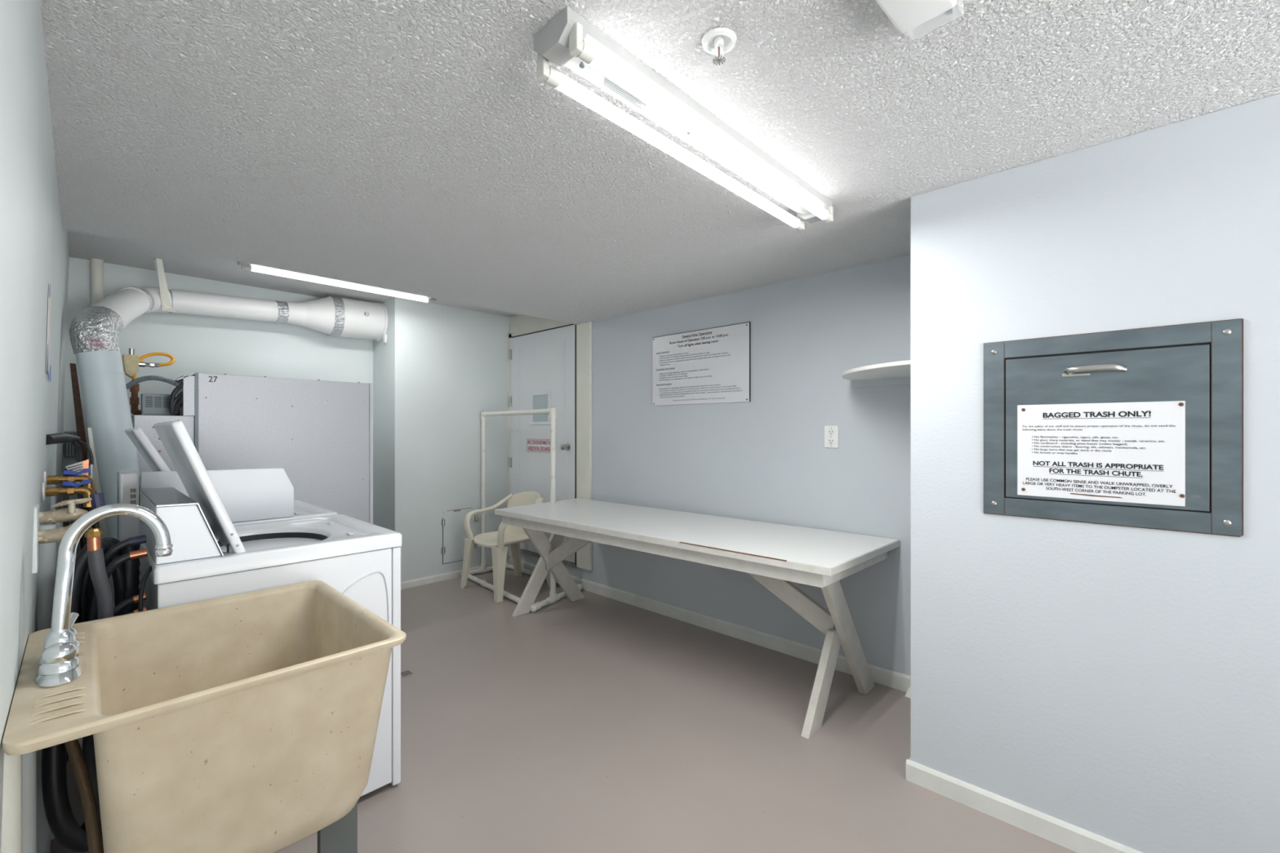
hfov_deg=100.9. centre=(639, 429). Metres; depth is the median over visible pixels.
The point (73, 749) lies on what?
supply hose
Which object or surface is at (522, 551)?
trim
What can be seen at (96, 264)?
standpipe
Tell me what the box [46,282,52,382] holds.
paper
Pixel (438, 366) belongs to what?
wall
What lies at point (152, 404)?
box
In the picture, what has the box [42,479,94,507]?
water valve
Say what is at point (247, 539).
tub
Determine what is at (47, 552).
riser pipe
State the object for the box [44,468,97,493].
water valve
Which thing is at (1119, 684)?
wall
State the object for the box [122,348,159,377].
gas valve
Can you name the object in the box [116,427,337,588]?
washer
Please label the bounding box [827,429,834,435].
socket
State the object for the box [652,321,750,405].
sign
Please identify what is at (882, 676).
baseboard
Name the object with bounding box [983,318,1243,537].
hatch
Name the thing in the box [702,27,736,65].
sprinkler head
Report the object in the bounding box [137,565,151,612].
hose
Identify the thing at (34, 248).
wall
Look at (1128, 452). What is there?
sign
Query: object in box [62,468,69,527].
bracket
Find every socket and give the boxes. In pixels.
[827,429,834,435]
[827,438,834,444]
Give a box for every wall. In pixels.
[0,0,68,852]
[61,257,373,556]
[373,297,510,582]
[510,254,910,675]
[910,93,1279,852]
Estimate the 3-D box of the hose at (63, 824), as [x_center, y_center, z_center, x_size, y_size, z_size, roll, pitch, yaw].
[-1.336,0.788,1.301,0.078,0.482,0.199,0,0,20]
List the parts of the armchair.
leg, armrest, leg, seat, leg, armrest, backrest, leg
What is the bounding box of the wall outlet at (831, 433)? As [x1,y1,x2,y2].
[824,425,838,448]
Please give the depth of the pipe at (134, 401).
3.10 m
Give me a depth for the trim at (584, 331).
4.44 m
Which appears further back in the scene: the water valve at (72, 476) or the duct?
the duct
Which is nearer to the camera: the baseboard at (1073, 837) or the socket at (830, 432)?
the baseboard at (1073, 837)
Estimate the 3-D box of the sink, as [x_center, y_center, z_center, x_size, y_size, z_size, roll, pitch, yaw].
[-1.046,0.925,1.314,0.716,0.849,0.646,0,0,43]
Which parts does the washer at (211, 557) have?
lid, panel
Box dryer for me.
[131,372,373,524]
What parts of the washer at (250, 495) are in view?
lid, panel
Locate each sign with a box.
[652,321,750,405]
[1017,400,1185,506]
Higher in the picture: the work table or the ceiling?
the ceiling
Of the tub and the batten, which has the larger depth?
the batten
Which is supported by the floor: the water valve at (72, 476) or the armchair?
the armchair
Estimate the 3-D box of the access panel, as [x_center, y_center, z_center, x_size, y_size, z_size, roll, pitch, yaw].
[-1.653,0.967,4.858,0.021,0.476,0.353,0,0,43]
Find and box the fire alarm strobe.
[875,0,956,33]
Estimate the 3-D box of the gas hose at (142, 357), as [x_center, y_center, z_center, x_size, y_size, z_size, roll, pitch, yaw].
[-2.956,-0.362,3.207,0.068,0.230,0.210,0,0,26]
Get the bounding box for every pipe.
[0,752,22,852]
[22,751,36,852]
[36,524,56,852]
[47,522,62,839]
[129,383,141,415]
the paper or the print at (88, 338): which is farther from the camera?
the print at (88, 338)
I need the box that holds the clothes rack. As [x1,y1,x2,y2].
[461,407,582,612]
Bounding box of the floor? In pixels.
[50,568,1076,852]
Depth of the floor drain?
2.92 m
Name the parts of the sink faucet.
plate, lever, spout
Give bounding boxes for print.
[87,337,102,346]
[603,76,645,108]
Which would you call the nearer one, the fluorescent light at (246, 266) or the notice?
the fluorescent light at (246, 266)
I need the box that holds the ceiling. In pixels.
[40,0,1279,324]
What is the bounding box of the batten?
[87,427,114,607]
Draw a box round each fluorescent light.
[236,261,437,303]
[533,5,833,231]
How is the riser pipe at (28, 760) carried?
attached to the wall at (34, 248)
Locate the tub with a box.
[217,532,328,546]
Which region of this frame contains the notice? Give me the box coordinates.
[526,438,550,453]
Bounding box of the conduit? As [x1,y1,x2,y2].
[125,375,180,389]
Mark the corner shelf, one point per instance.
(895, 373)
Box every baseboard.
[400,560,509,589]
[509,557,910,692]
[906,759,1142,852]
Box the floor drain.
[400,670,413,677]
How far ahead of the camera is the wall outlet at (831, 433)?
2.99 m
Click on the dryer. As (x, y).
(319, 432)
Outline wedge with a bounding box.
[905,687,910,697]
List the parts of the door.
glass pane, panel moulding, knob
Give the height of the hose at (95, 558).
0.883 m
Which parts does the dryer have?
panel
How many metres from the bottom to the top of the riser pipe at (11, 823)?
0.800 m
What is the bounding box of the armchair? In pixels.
[460,491,550,602]
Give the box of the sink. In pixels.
[2,580,406,852]
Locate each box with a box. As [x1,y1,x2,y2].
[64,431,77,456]
[141,393,173,415]
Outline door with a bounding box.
[509,324,575,563]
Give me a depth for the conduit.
2.98 m
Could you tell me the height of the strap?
0.322 m
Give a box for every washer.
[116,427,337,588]
[139,420,401,796]
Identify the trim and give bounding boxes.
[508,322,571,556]
[509,314,562,333]
[520,548,577,568]
[576,321,591,570]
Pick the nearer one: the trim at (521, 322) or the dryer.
the dryer
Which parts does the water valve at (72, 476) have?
lever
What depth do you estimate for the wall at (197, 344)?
3.93 m
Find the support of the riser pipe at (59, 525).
attached to the wall at (34, 248)
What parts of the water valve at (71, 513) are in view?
wall plate, stem handle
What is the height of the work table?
0.780 m
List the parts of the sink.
leg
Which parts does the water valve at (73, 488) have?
lever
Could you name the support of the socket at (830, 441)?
attached to the wall outlet at (831, 433)
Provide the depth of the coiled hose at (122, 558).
1.56 m
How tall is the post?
1.745 m
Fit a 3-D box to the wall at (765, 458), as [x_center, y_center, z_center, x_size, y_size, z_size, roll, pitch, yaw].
[-0.050,0.050,4.199,4.555,2.600,0.170,0,0,43]
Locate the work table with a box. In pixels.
[494,497,900,738]
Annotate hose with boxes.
[41,742,102,852]
[63,738,102,852]
[66,534,147,830]
[82,547,113,852]
[131,352,174,380]
[137,565,151,612]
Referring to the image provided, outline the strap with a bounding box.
[154,257,176,312]
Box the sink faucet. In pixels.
[34,503,173,688]
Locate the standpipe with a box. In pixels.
[90,257,103,538]
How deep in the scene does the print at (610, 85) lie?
1.34 m
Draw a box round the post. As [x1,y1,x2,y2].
[69,363,89,551]
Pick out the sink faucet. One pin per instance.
(61, 661)
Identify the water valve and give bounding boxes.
[31,493,105,573]
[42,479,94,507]
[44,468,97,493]
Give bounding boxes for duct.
[69,285,387,538]
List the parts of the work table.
leg, leg, leg, leg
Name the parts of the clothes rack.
hanging rail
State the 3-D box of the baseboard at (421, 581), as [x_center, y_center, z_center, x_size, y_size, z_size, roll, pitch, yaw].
[-1.671,1.320,4.845,0.012,0.060,1.118,0,0,43]
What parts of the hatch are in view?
pull handle, hatch door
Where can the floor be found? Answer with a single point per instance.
(593, 723)
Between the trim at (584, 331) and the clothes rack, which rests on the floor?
the clothes rack
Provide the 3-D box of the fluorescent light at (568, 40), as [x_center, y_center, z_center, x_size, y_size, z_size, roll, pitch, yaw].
[0.257,-0.855,1.644,0.154,0.090,1.326,0,0,43]
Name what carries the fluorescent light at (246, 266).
attached to the ceiling
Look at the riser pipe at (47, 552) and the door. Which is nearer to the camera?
the riser pipe at (47, 552)
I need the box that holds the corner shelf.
[842,360,910,387]
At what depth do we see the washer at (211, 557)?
1.79 m
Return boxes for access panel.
[441,507,477,564]
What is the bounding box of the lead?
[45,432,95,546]
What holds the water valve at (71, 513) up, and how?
attached to the wall at (34, 248)

